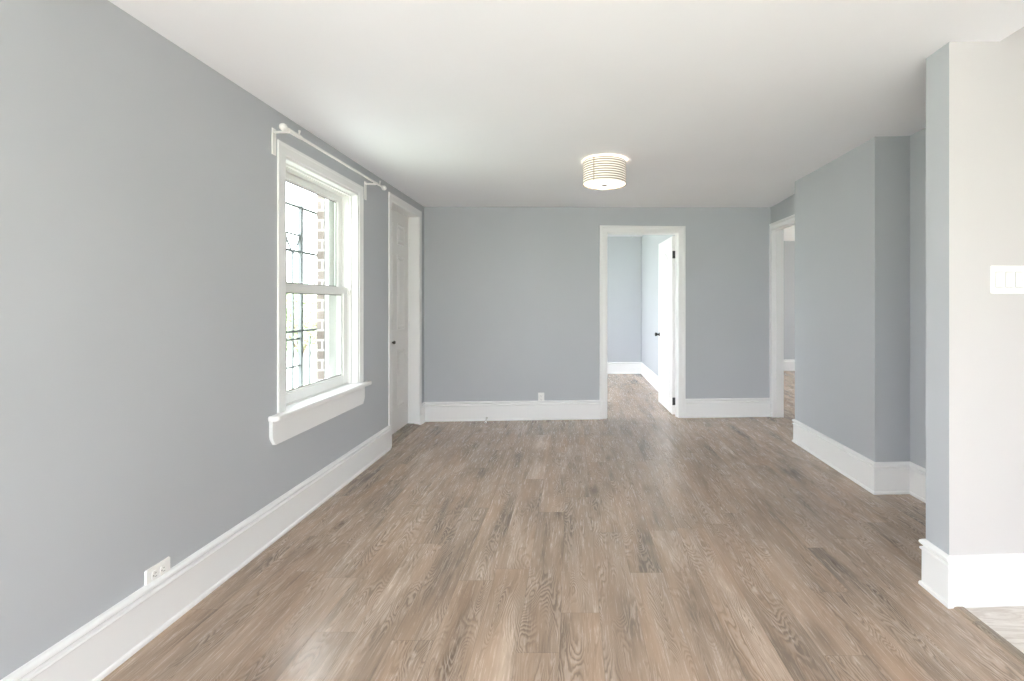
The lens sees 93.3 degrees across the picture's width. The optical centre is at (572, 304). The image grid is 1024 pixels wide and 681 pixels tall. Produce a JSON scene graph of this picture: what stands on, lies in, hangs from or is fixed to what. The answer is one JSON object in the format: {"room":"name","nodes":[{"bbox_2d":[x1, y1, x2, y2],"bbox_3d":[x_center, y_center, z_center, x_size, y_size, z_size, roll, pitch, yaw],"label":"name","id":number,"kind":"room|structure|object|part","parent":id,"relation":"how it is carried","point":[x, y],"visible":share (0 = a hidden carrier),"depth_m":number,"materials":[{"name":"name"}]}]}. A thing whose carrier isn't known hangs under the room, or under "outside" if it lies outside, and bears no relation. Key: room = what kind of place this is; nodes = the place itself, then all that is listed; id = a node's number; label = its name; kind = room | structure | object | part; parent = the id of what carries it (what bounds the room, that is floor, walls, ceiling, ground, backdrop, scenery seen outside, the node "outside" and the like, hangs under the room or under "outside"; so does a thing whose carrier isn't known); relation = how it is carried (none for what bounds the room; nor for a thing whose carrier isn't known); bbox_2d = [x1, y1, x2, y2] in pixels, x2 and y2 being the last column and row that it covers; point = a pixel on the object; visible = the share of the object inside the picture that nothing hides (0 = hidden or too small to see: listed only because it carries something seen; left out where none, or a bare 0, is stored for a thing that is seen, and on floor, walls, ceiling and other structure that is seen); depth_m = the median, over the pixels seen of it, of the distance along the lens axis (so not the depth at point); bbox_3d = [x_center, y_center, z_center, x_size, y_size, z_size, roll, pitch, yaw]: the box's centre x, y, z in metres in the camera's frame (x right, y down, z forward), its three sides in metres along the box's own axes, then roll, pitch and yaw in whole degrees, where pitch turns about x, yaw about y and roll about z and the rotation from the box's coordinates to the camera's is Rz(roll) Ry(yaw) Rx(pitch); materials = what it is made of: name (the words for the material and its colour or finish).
{"room":"empty living room","nodes":[
{"label":"empty living room","id":0,"kind":"room"},
{"bbox_2d":[0,0,423,679],"bbox_3d":[-1.771,-0.070,2.103,0.190,2.780,6.806,0,0,0],"label":"wall","id":1,"kind":"structure","parent":0,"point":[138,180],"depth_m":1.80,"materials":[{"name":"grey paint"}]},
{"bbox_2d":[144,556,169,585],"bbox_3d":[-1.672,1.080,1.935,0.010,0.071,0.117,0,0,0],"label":"wall outlet","id":2,"kind":"object","parent":1,"relation":"attached to","point":[151,574],"visible":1,"depth_m":1.93,"materials":[{"name":"white plastic"}]},
{"bbox_2d":[151,570,157,579],"bbox_3d":[-1.669,1.080,1.915,0.004,0.034,0.028,0,0,0],"label":"socket","id":3,"kind":"object","parent":2,"relation":"attached to","point":[154,573],"depth_m":1.91,"materials":[{"name":"grey plastic"}]},
{"bbox_2d":[160,565,165,573],"bbox_3d":[-1.669,1.080,1.954,0.004,0.034,0.028,0,0,0],"label":"socket","id":4,"kind":"object","parent":2,"relation":"attached to","point":[162,567],"depth_m":1.95,"materials":[{"name":"grey plastic"}]},
{"bbox_2d":[0,425,390,680],"bbox_3d":[-1.665,1.210,1.528,0.021,0.220,5.657,0,0,0],"label":"baseboard","id":5,"kind":"structure","parent":1,"relation":"attached to","point":[101,645],"depth_m":2.04,"materials":[{"name":"white paint"}]},
{"bbox_2d":[268,140,371,444],"bbox_3d":[-1.760,-0.073,3.258,0.279,1.719,1.252,0,0,0],"label":"window","id":6,"kind":"structure","parent":1,"relation":"in","point":[300,409],"depth_m":3.54,"materials":[{"name":"white paint"}]},
{"bbox_3d":[-1.809,-0.457,3.270,0.034,0.753,0.906,0,0,0],"label":"sash","id":7,"kind":"part","parent":6,"relation":"part of","materials":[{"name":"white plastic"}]},
{"bbox_3d":[-1.766,0.240,3.270,0.036,0.739,0.906,0,0,0],"label":"sash","id":8,"kind":"part","parent":6,"relation":"part of","materials":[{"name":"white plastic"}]},
{"bbox_3d":[-1.821,-0.105,3.271,0.158,1.540,0.988,0,0,0],"label":"frame","id":9,"kind":"part","parent":6,"relation":"part of","materials":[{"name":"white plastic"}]},
{"bbox_3d":[-1.685,0.632,3.258,0.127,0.032,1.252,0,0,0],"label":"sill","id":10,"kind":"part","parent":6,"relation":"part of","materials":[{"name":"white paint"}]},
{"bbox_2d":[272,123,386,199],"bbox_3d":[-1.624,-0.926,3.340,0.105,0.181,1.448,0,0,0],"label":"curtain rod","id":11,"kind":"object","parent":1,"relation":"attached to","point":[283,127],"visible":1,"depth_m":2.91,"materials":[{"name":"white metal"}]},
{"bbox_3d":[-1.592,-0.977,3.340,0.017,0.024,1.320,0,0,0],"label":"rod","id":12,"kind":"part","parent":11,"relation":"part of","materials":[{"name":"white metal"}]},
{"bbox_2d":[388,192,421,447],"bbox_3d":[-1.762,0.150,4.827,0.212,2.340,0.939,0,0,0],"label":"door","id":13,"kind":"structure","parent":1,"relation":"in","point":[404,220],"depth_m":5.04,"materials":[{"name":"white paint"}]},
{"bbox_2d":[286,202,316,389],"bbox_3d":[-1.940,0.083,3.220,0.031,1.575,0.960,0,0,0],"label":"window grille","id":14,"kind":"object","parent":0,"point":[299,244],"visible":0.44,"depth_m":3.40,"materials":[{"name":"grey paint"}]},
{"bbox_3d":[-1.940,0.083,3.418,0.031,1.575,0.031,0,0,0],"label":"post","id":15,"kind":"part","parent":14,"relation":"part of","materials":[{"name":"grey paint"}]},
{"bbox_3d":[-1.940,0.190,3.220,0.012,0.016,0.960,0,0,0],"label":"rail","id":16,"kind":"part","parent":14,"relation":"part of","materials":[{"name":"grey paint"}]},
{"bbox_3d":[-1.940,-0.370,3.220,0.012,0.016,0.960,0,0,0],"label":"rail","id":17,"kind":"part","parent":14,"relation":"part of","materials":[{"name":"black metal"}]},
{"bbox_3d":[-1.940,-0.685,3.220,0.012,0.016,0.960,0,0,0],"label":"rail","id":18,"kind":"part","parent":14,"relation":"part of","materials":[{"name":"black metal"}]},
{"bbox_2d":[317,195,324,380],"bbox_3d":[-1.895,0.130,2.100,0.055,3.180,6.800,0,0,0],"label":"wall","id":19,"kind":"structure","parent":0,"point":[320,200],"depth_m":3.60,"materials":[{"name":"brick"}]},
{"bbox_2d":[101,371,1023,680],"bbox_3d":[2.600,1.380,4.300,9.800,0.120,11.200,0,0,0],"label":"floor","id":20,"kind":"structure","parent":0,"point":[643,541],"depth_m":2.34,"materials":[{"name":"brown wood"}]},
{"bbox_2d":[954,607,1023,663],"bbox_3d":[1.676,1.317,0.398,0.052,0.009,3.395,0,0,0],"label":"trim","id":21,"kind":"structure","parent":20,"relation":"on","point":[973,619],"depth_m":1.91,"materials":[{"name":"brown wood"}]},
{"bbox_2d":[108,0,1023,207],"bbox_3d":[0.287,-1.288,2.219,4.426,0.385,7.037,0,0,0],"label":"ceiling","id":22,"kind":"structure","parent":0,"point":[449,103],"depth_m":2.39,"materials":[{"name":"paint"}]},
{"bbox_2d":[583,156,625,189],"bbox_3d":[0.244,-1.012,3.720,0.334,0.199,0.334,0,0,0],"label":"ceiling lamp","id":23,"kind":"object","parent":22,"relation":"attached to","point":[599,172],"visible":1,"depth_m":3.59,"materials":[{"name":"white fabric"}]},
{"bbox_2d":[584,180,624,188],"bbox_3d":[0.244,-0.935,3.720,0.320,0.014,0.320,0,0,0],"label":"diffuser","id":24,"kind":"object","parent":23,"relation":"attached to","point":[590,184],"depth_m":3.72,"materials":[{"name":"white"}]},
{"bbox_2d":[424,207,770,401],"bbox_3d":[0.288,-0.070,5.584,4.342,2.780,0.120,0,0,-3],"label":"wall","id":25,"kind":"structure","parent":0,"point":[512,294],"depth_m":5.50,"materials":[{"name":"grey paint"}]},
{"bbox_2d":[422,400,599,423],"bbox_3d":[-0.685,1.210,5.407,1.992,0.220,0.117,0,0,-3],"label":"baseboard","id":26,"kind":"structure","parent":25,"relation":"attached to","point":[546,409],"depth_m":5.45,"materials":[{"name":"white paint"}]},
{"bbox_2d":[538,393,543,400],"bbox_3d":[-0.363,1.068,5.481,0.071,0.117,0.010,0,0,-3],"label":"wall outlet","id":27,"kind":"object","parent":25,"relation":"attached to","point":[540,395],"visible":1,"depth_m":5.48,"materials":[{"name":"white plastic"}]},
{"bbox_2d":[600,225,685,418],"bbox_3d":[0.779,0.207,5.985,1.002,2.226,0.907,0,0,-3],"label":"door","id":28,"kind":"structure","parent":25,"relation":"in","point":[671,334],"depth_m":5.58,"materials":[{"name":"white paint"}]},
{"bbox_2d":[686,398,770,417],"bbox_3d":[1.817,1.210,5.605,1.025,0.220,0.021,0,0,-3],"label":"baseboard","id":29,"kind":"structure","parent":25,"relation":"attached to","point":[707,407],"depth_m":5.60,"materials":[{"name":"white paint"}]},
{"bbox_2d":[607,237,640,361],"bbox_3d":[-0.500,-0.070,9.188,3.600,2.780,0.125,0,0,0],"label":"wall","id":30,"kind":"structure","parent":0,"point":[623,253],"depth_m":9.12,"materials":[{"name":"grey paint"}]},
{"bbox_2d":[607,234,642,236],"bbox_3d":[0.050,-1.357,7.750,4.700,0.145,4.300,0,0,0],"label":"ceiling","id":31,"kind":"structure","parent":0,"point":[608,235],"depth_m":8.98,"materials":[{"name":"paint"}]},
{"bbox_2d":[641,235,674,374],"bbox_3d":[1.363,-0.070,7.485,0.115,2.780,3.530,0,0,0],"label":"wall","id":32,"kind":"structure","parent":0,"point":[649,243],"depth_m":8.08,"materials":[{"name":"grey paint"}]},
{"bbox_2d":[784,241,794,359],"bbox_3d":[4.960,-0.070,9.600,5.080,2.780,0.120,0,0,0],"label":"wall","id":33,"kind":"structure","parent":0,"point":[789,246],"depth_m":9.54,"materials":[{"name":"grey paint"}]},
{"bbox_2d":[784,360,794,370],"bbox_3d":[4.995,1.210,9.530,4.990,0.220,0.021,0,0,0],"label":"baseboard","id":34,"kind":"structure","parent":33,"relation":"attached to","point":[789,365],"depth_m":9.53,"materials":[{"name":"white paint"}]},
{"bbox_2d":[784,226,794,240],"bbox_3d":[4.980,-1.343,6.100,5.040,0.175,7.600,0,0,0],"label":"ceiling","id":35,"kind":"structure","parent":0,"point":[789,234],"depth_m":8.64,"materials":[{"name":"paint"}]},
{"bbox_2d":[771,128,925,468],"bbox_3d":[2.413,-0.070,3.944,0.125,2.780,3.407,0,0,-1],"label":"wall","id":36,"kind":"structure","parent":0,"point":[785,208],"depth_m":3.29,"materials":[{"name":"grey paint"}]},
{"bbox_2d":[769,214,794,417],"bbox_3d":[2.387,0.189,5.159,0.163,2.262,1.026,0,0,0],"label":"door frame","id":37,"kind":"structure","parent":36,"relation":"in","point":[776,229],"depth_m":5.59,"materials":[{"name":"white paint"}]},
{"bbox_2d":[792,419,925,502],"bbox_3d":[2.227,1.210,3.467,0.287,0.220,2.335,0,0,0],"label":"baseboard","id":38,"kind":"structure","parent":36,"relation":"attached to","point":[907,477],"depth_m":3.45,"materials":[{"name":"white paint"}]},
{"bbox_2d":[795,136,909,461],"bbox_3d":[2.239,-0.070,3.980,0.267,2.780,1.270,0,0,0],"label":"wall","id":39,"kind":"structure","parent":0,"point":[852,212],"depth_m":3.54,"materials":[{"name":"grey paint"}]},
{"bbox_2d":[926,27,1023,554],"bbox_3d":[3.024,-0.070,2.256,2.766,2.780,0.156,0,0,-4],"label":"wall","id":40,"kind":"structure","parent":0,"point":[975,90],"depth_m":2.12,"materials":[{"name":"grey paint"}]},
{"bbox_2d":[918,539,1023,608],"bbox_3d":[3.003,1.210,2.256,2.770,0.220,0.188,0,0,-3],"label":"baseboard","id":41,"kind":"structure","parent":40,"relation":"attached to","point":[975,580],"depth_m":2.10,"materials":[{"name":"white paint"}]},
{"bbox_2d":[990,266,1023,293],"bbox_3d":[1.920,-0.108,2.114,0.163,0.125,0.012,0,0,-3],"label":"light switch","id":42,"kind":"object","parent":40,"relation":"attached to","point":[1003,279],"visible":1,"depth_m":2.11,"materials":[{"name":"white plastic"}]},
{"bbox_3d":[-1.760,-0.070,7.350,0.120,2.780,3.700,0,0,0],"label":"wall","id":43,"kind":"structure","parent":0,"visible":0},
{"bbox_2d":[607,362,657,390],"bbox_3d":[-0.472,1.210,7.433,3.555,0.220,3.385,0,0,0],"label":"baseboard","id":44,"kind":"structure","parent":43,"relation":"attached to","point":[649,375],"depth_m":9.11,"materials":[{"name":"white paint"}]},
{"label":"outside","id":45,"kind":"structure","parent":0,"visible":0},
{"bbox_2d":[287,322,316,389],"bbox_3d":[-10.000,1.745,10.000,100.000,0.150,100.000,0,0,0],"label":"ground","id":46,"kind":"structure","parent":45,"point":[313,349],"depth_m":13.08,"materials":[{"name":"white"}]},
{"bbox_2d":[287,276,316,354],"bbox_3d":[-8.884,0.374,15.584,3.153,2.656,3.175,0,0,0],"label":"shrub","id":47,"kind":"object","parent":46,"relation":"on","point":[310,324],"visible":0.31,"depth_m":15.28,"materials":[{"name":"green plant"}]},
{"bbox_3d":[-8.815,0.808,15.700,1.655,1.789,1.738,0,0,0],"label":"stem","id":48,"kind":"part","parent":47,"relation":"part of","materials":[{"name":"plant"}]},
{"bbox_2d":[287,280,316,341],"bbox_3d":[-11.189,0.332,20.669,3.105,2.739,3.218,0,0,0],"label":"shrub","id":49,"kind":"object","parent":46,"relation":"on","point":[311,280],"visible":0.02,"depth_m":20.27,"materials":[{"name":"green plant"}]}
]}

